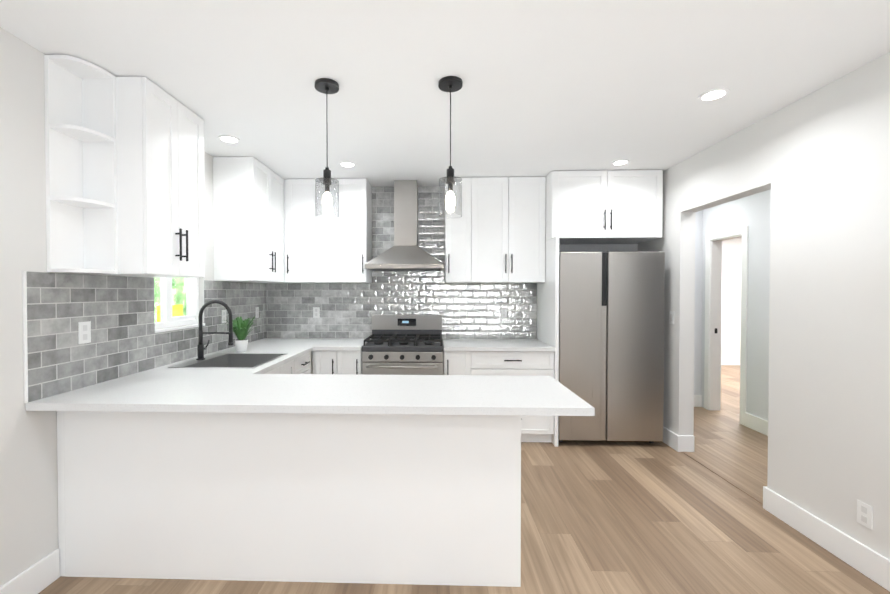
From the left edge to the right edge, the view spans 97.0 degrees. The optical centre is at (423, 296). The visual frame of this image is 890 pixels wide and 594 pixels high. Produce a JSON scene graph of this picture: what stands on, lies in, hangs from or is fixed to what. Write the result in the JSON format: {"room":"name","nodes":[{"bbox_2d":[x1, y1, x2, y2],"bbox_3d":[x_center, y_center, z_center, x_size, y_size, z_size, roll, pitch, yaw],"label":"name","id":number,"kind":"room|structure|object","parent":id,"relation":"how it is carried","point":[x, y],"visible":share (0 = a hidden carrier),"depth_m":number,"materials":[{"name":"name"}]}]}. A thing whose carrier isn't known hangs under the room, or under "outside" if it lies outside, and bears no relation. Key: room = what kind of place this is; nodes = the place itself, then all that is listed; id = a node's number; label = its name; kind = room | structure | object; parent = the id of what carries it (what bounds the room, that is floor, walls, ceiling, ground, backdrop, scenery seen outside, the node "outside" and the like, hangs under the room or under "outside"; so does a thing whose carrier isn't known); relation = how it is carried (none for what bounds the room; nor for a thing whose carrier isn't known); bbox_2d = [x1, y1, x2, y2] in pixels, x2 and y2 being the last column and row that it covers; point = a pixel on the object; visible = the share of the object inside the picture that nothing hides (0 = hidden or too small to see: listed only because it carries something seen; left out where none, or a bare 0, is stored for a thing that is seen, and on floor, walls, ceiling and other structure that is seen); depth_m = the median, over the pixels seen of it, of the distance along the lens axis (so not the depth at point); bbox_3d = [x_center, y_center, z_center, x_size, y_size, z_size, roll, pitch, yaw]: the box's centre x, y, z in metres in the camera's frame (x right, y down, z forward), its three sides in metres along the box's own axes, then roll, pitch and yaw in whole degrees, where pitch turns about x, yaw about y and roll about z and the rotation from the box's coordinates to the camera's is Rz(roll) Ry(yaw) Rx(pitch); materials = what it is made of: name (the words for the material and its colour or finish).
{"room":"kitchen","nodes":[
{"label":"kitchen","id":0,"kind":"room"},
{"bbox_2d":[0,27,250,586],"bbox_3d":[-1.948,0.130,0.640,0.150,2.580,7.720,0,1,2],"label":"wall","id":1,"kind":"structure","parent":0,"point":[28,495],"depth_m":1.80,"materials":[{"name":"paint"}]},
{"bbox_2d":[0,549,59,593],"bbox_3d":[-1.904,1.364,-0.619,0.016,0.145,5.173,0,1,2],"label":"baseboard","id":2,"kind":"structure","parent":1,"relation":"attached to","point":[39,576],"depth_m":1.85,"materials":[{"name":"white wood"}]},
{"bbox_2d":[78,321,90,343],"bbox_3d":[-1.816,0.190,2.107,0.006,0.116,0.072,0,1,2],"label":"electrical outlet plate","id":3,"kind":"object","parent":1,"relation":"attached to","point":[84,328],"depth_m":2.10,"materials":[{"name":"white plastic"}]},
{"bbox_2d":[44,55,204,277],"bbox_3d":[-1.631,-0.651,2.266,0.384,1.050,0.730,0,1,2],"label":"upper cabinet","id":4,"kind":"object","parent":1,"relation":"attached to","point":[124,159],"visible":1,"depth_m":2.09,"materials":[{"name":"white wood"}]},
{"bbox_2d":[22,271,265,402],"bbox_3d":[-1.793,0.168,3.084,0.010,0.608,2.564,0,1,2],"label":"backsplash","id":5,"kind":"structure","parent":1,"relation":"attached to","point":[118,312],"depth_m":2.24,"materials":[{"name":"tile"}]},
{"bbox_2d":[154,278,204,332],"bbox_3d":[-1.847,-0.195,2.924,0.112,0.870,0.580,0,1,2],"label":"window","id":6,"kind":"structure","parent":1,"relation":"in","point":[167,318],"depth_m":2.94,"materials":[{"name":"clear glass"}]},
{"bbox_2d":[222,310,225,322],"bbox_3d":[-1.774,0.172,3.496,0.006,0.116,0.072,0,1,2],"label":"electrical outlet plate","id":7,"kind":"object","parent":1,"relation":"attached to","point":[223,311],"depth_m":3.48,"materials":[{"name":"white plastic"}]},
{"bbox_2d":[213,157,284,282],"bbox_3d":[-1.598,-0.669,3.670,0.360,1.050,0.660,0,1,2],"label":"upper cabinet","id":8,"kind":"object","parent":1,"relation":"attached to","point":[269,226],"depth_m":3.35,"materials":[{"name":"white wood"}]},
{"bbox_2d":[255,307,258,317],"bbox_3d":[-1.754,0.164,4.146,0.006,0.116,0.072,0,1,2],"label":"electrical outlet plate","id":9,"kind":"object","parent":1,"relation":"attached to","point":[256,308],"depth_m":4.14,"materials":[{"name":"white plastic"}]},
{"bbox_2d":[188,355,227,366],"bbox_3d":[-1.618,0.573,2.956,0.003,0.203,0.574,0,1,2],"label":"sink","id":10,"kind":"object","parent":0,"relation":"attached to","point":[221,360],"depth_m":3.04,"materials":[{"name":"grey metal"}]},
{"bbox_2d":[0,0,889,186],"bbox_3d":[2.961,-1.212,2.313,10.400,0.060,11.400,0,1,2],"label":"ceiling","id":11,"kind":"structure","parent":0,"point":[547,88],"depth_m":2.03,"materials":[{"name":"paint"}]},
{"bbox_2d":[218,135,239,142],"bbox_3d":[-1.462,-1.187,2.959,0.149,0.008,0.149,-1,1,-43],"label":"recessed light","id":12,"kind":"object","parent":11,"relation":"in","point":[225,138],"depth_m":2.95,"materials":[{"name":"white plastic"}]},
{"bbox_2d":[315,78,338,218],"bbox_3d":[-0.535,-0.812,2.185,0.132,0.735,0.132,0,1,2],"label":"pendant light","id":13,"kind":"object","parent":11,"relation":"hanging from","point":[326,86],"visible":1,"depth_m":2.17,"materials":[{"name":"black metal"}]},
{"bbox_2d":[339,161,355,166],"bbox_3d":[-0.684,-1.195,3.546,0.149,0.008,0.149,-1,1,-43],"label":"recessed light","id":14,"kind":"object","parent":11,"relation":"in","point":[344,164],"depth_m":3.53,"materials":[{"name":"white plastic"}]},
{"bbox_2d":[438,76,462,217],"bbox_3d":[0.149,-0.812,2.164,0.132,0.735,0.132,0,1,2],"label":"pendant light","id":15,"kind":"object","parent":11,"relation":"hanging from","point":[450,84],"visible":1,"depth_m":2.15,"materials":[{"name":"black metal"}]},
{"bbox_2d":[611,159,629,165],"bbox_3d":[1.752,-1.194,3.491,0.149,0.008,0.149,-1,1,-43],"label":"recessed light","id":16,"kind":"object","parent":11,"relation":"in","point":[624,161],"depth_m":3.48,"materials":[{"name":"white plastic"}]},
{"bbox_2d":[698,88,729,101],"bbox_3d":[1.694,-1.178,2.292,0.149,0.008,0.149,-1,1,-43],"label":"recessed light","id":17,"kind":"object","parent":11,"relation":"in","point":[713,94],"depth_m":2.28,"materials":[{"name":"white plastic"}]},
{"bbox_2d":[38,365,889,593],"bbox_3d":[2.961,1.427,2.348,10.400,0.060,11.400,0,1,2],"label":"floor","id":18,"kind":"structure","parent":0,"point":[624,517],"depth_m":2.31,"materials":[{"name":"brown wood"}]},
{"bbox_2d":[204,351,311,373],"bbox_3d":[-1.424,0.943,3.466,0.721,0.879,0.498,0,1,2],"label":"base cabinet","id":19,"kind":"object","parent":18,"relation":"on","point":[301,364],"depth_m":3.24,"materials":[{"name":"white wood"}]},
{"bbox_2d":[150,338,324,369],"bbox_3d":[-1.412,0.486,3.420,0.747,0.035,1.860,0,1,2],"label":"countertop","id":20,"kind":"structure","parent":19,"relation":"on","point":[294,348],"depth_m":3.44,"materials":[{"name":"stone"}]},
{"bbox_2d":[196,300,233,359],"bbox_3d":[-1.564,0.245,2.981,0.279,0.449,0.120,0,1,2],"label":"faucet","id":21,"kind":"object","parent":20,"relation":"on","point":[201,347],"visible":1,"depth_m":2.94,"materials":[{"name":"black metal"}]},
{"bbox_2d":[168,353,286,367],"bbox_3d":[-1.422,0.574,2.951,0.591,0.206,0.612,0,1,2],"label":"sink basin","id":22,"kind":"object","parent":20,"relation":"in","point":[219,360],"depth_m":3.23,"materials":[{"name":"metal"}]},
{"bbox_2d":[219,317,260,351],"bbox_3d":[-1.548,0.321,3.365,0.349,0.294,0.306,0,1,2],"label":"plant","id":23,"kind":"object","parent":20,"relation":"on","point":[241,327],"visible":0.96,"depth_m":3.34,"materials":[{"name":"green plant"}]},
{"bbox_2d":[57,411,520,586],"bbox_3d":[-0.672,0.960,2.178,2.302,0.879,0.500,0,1,2],"label":"base cabinet","id":24,"kind":"object","parent":18,"relation":"on","point":[420,499],"visible":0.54,"depth_m":1.93,"materials":[{"name":"white wood"}]},
{"bbox_2d":[25,370,594,415],"bbox_3d":[-0.529,0.503,2.107,2.592,0.035,0.670,0,1,2],"label":"countertop","id":25,"kind":"structure","parent":24,"relation":"on","point":[165,388],"depth_m":1.94,"materials":[{"name":"stone"}]},
{"bbox_2d":[312,350,361,374],"bbox_3d":[-0.808,0.936,4.002,0.471,0.879,0.667,0,1,2],"label":"base cabinet","id":26,"kind":"object","parent":18,"relation":"on","point":[334,362],"visible":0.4,"depth_m":3.70,"materials":[{"name":"white wood"}]},
{"bbox_2d":[313,338,370,350],"bbox_3d":[-0.795,0.478,3.986,0.445,0.035,0.690,0,1,2],"label":"countertop","id":27,"kind":"structure","parent":26,"relation":"on","point":[339,344],"depth_m":3.83,"materials":[{"name":"stone"}]},
{"bbox_2d":[362,315,442,374],"bbox_3d":[-0.186,0.787,3.958,0.764,1.178,0.705,0,1,2],"label":"range","id":28,"kind":"object","parent":18,"relation":"on","point":[404,345],"visible":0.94,"depth_m":3.69,"materials":[{"name":"silver metal"}]},
{"bbox_2d":[443,237,558,446],"bbox_3d":[0.729,0.409,3.948,1.056,1.935,0.667,0,1,2],"label":"base cabinet","id":29,"kind":"object","parent":18,"relation":"on","point":[533,363],"visible":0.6,"depth_m":3.66,"materials":[{"name":"white wood"}]},
{"bbox_2d":[443,339,554,350],"bbox_3d":[0.711,0.479,3.955,1.022,0.035,0.660,0,1,2],"label":"countertop","id":30,"kind":"structure","parent":29,"relation":"on","point":[448,344],"depth_m":3.76,"materials":[{"name":"stone"}]},
{"bbox_2d":[558,251,664,442],"bbox_3d":[1.738,0.473,3.924,0.948,1.806,0.640,0,1,2],"label":"fridge","id":31,"kind":"object","parent":18,"relation":"on","point":[611,337],"visible":0.79,"depth_m":3.60,"materials":[{"name":"silver metal"}]},
{"bbox_2d":[683,452,762,503],"bbox_3d":[2.312,1.386,3.048,0.040,0.004,0.936,0,1,2],"label":"threshold","id":32,"kind":"object","parent":18,"relation":"on","point":[750,494],"visible":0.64,"depth_m":2.99,"materials":[{"name":"brown wood"}]},
{"bbox_2d":[442,243,637,340],"bbox_3d":[0.342,0.081,4.366,4.200,2.580,0.130,0,1,2],"label":"wall","id":33,"kind":"structure","parent":0,"point":[608,247],"depth_m":4.25,"materials":[{"name":"paint"}]},
{"bbox_2d":[313,307,319,317],"bbox_3d":[-1.180,0.171,4.337,0.072,0.116,0.006,0,1,2],"label":"electrical outlet plate","id":34,"kind":"object","parent":33,"relation":"attached to","point":[316,310],"depth_m":4.33,"materials":[{"name":"white plastic"}]},
{"bbox_2d":[285,178,371,282],"bbox_3d":[-1.167,-0.676,4.161,1.193,1.050,0.348,0,1,2],"label":"upper cabinet","id":35,"kind":"object","parent":33,"relation":"attached to","point":[327,249],"depth_m":3.99,"materials":[{"name":"white wood"}]},
{"bbox_2d":[266,186,536,338],"bbox_3d":[-0.258,-0.375,4.309,2.981,1.662,0.008,0,1,2],"label":"backsplash","id":36,"kind":"structure","parent":33,"relation":"attached to","point":[464,310],"depth_m":4.30,"materials":[{"name":"tile"}]},
{"bbox_2d":[365,180,442,270],"bbox_3d":[-0.183,-0.740,4.051,0.760,0.926,0.488,0,1,2],"label":"range hood","id":37,"kind":"object","parent":33,"relation":"attached to","point":[405,252],"visible":1,"depth_m":4.04,"materials":[{"name":"silver metal"}]},
{"bbox_2d":[445,177,545,282],"bbox_3d":[0.727,-0.674,4.086,0.998,1.050,0.383,0,1,2],"label":"upper cabinet","id":38,"kind":"object","parent":33,"relation":"attached to","point":[495,233],"visible":0.94,"depth_m":3.93,"materials":[{"name":"white wood"}]},
{"bbox_2d":[500,307,506,317],"bbox_3d":[0.874,0.172,4.274,0.072,0.116,0.006,0,1,2],"label":"electrical outlet plate","id":39,"kind":"object","parent":33,"relation":"attached to","point":[503,310],"depth_m":4.27,"materials":[{"name":"white plastic"}]},
{"bbox_2d":[545,170,662,244],"bbox_3d":[1.742,-0.881,3.957,1.035,0.634,0.573,0,1,2],"label":"upper cabinet","id":40,"kind":"object","parent":33,"relation":"attached to","point":[607,207],"visible":0.92,"depth_m":3.71,"materials":[{"name":"white wood"}]},
{"bbox_2d":[694,210,702,394],"bbox_3d":[2.961,0.073,4.952,1.000,2.580,0.120,0,1,2],"label":"wall","id":41,"kind":"structure","parent":0,"point":[698,298],"depth_m":4.88,"materials":[{"name":"paint"}]},
{"bbox_2d":[694,395,701,406],"bbox_3d":[2.959,1.291,4.900,1.000,0.145,0.016,0,1,2],"label":"baseboard","id":42,"kind":"structure","parent":41,"relation":"attached to","point":[697,398],"depth_m":4.88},
{"bbox_2d":[721,237,741,357],"bbox_3d":[5.996,0.037,7.700,4.660,2.580,0.120,0,1,2],"label":"wall","id":43,"kind":"structure","parent":0,"point":[731,304],"depth_m":7.64,"materials":[{"name":"paint"}]},
{"bbox_2d":[721,358,739,364],"bbox_3d":[5.934,1.255,7.650,4.540,0.145,0.016,0,1,2],"label":"baseboard","id":44,"kind":"structure","parent":43,"relation":"attached to","point":[724,361],"depth_m":7.64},
{"bbox_2d":[701,189,770,420],"bbox_3d":[3.440,0.108,2.316,0.120,2.580,11.400,0,1,2],"label":"wall","id":45,"kind":"structure","parent":0,"point":[752,212],"depth_m":4.07,"materials":[{"name":"paint"}]},
{"bbox_2d":[704,226,747,425],"bbox_3d":[3.500,0.307,4.483,0.136,2.125,0.640,0,1,2],"label":"door frame","id":46,"kind":"structure","parent":45,"relation":"attached to","point":[713,298],"depth_m":4.71,"materials":[{"name":"white wood"}]},
{"bbox_2d":[745,413,767,435],"bbox_3d":[3.313,1.350,0.407,0.016,0.145,7.545,0,1,2],"label":"baseboard","id":47,"kind":"structure","parent":45,"relation":"attached to","point":[758,424],"depth_m":4.03,"materials":[{"name":"white wood"}]},
{"bbox_2d":[638,52,889,559],"bbox_3d":[2.258,0.132,0.446,0.130,2.580,7.590,0,1,2],"label":"wall","id":48,"kind":"structure","parent":0,"point":[817,162],"depth_m":2.23,"materials":[{"name":"paint"}]},
{"bbox_2d":[669,311,674,323],"bbox_3d":[2.285,0.191,3.613,0.008,0.116,0.072,0,1,2],"label":"switch plate","id":49,"kind":"object","parent":48,"relation":"attached to","point":[671,317],"visible":1,"depth_m":3.61,"materials":[{"name":"white plastic"}]},
{"bbox_2d":[662,426,683,451],"bbox_3d":[2.289,1.305,3.880,0.016,0.145,0.756,0,1,2],"label":"baseboard","id":50,"kind":"structure","parent":48,"relation":"attached to","point":[675,441],"depth_m":3.57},
{"bbox_2d":[763,486,889,591],"bbox_3d":[2.159,1.360,-0.367,0.016,0.145,5.926,0,1,2],"label":"baseboard","id":51,"kind":"structure","parent":48,"relation":"attached to","point":[867,561],"depth_m":2.14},
{"bbox_2d":[857,500,872,529],"bbox_3d":[2.236,1.102,1.990,0.006,0.116,0.072,0,1,2],"label":"electrical outlet plate","id":52,"kind":"object","parent":48,"relation":"attached to","point":[865,514],"depth_m":1.98,"materials":[{"name":"white plastic"}]},
{"label":"outside","id":53,"kind":"structure","parent":0,"visible":0},
{"bbox_2d":[154,278,185,322],"bbox_3d":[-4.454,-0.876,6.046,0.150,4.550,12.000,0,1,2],"label":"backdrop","id":54,"kind":"structure","parent":53,"point":[175,297],"depth_m":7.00,"materials":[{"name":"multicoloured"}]}
]}

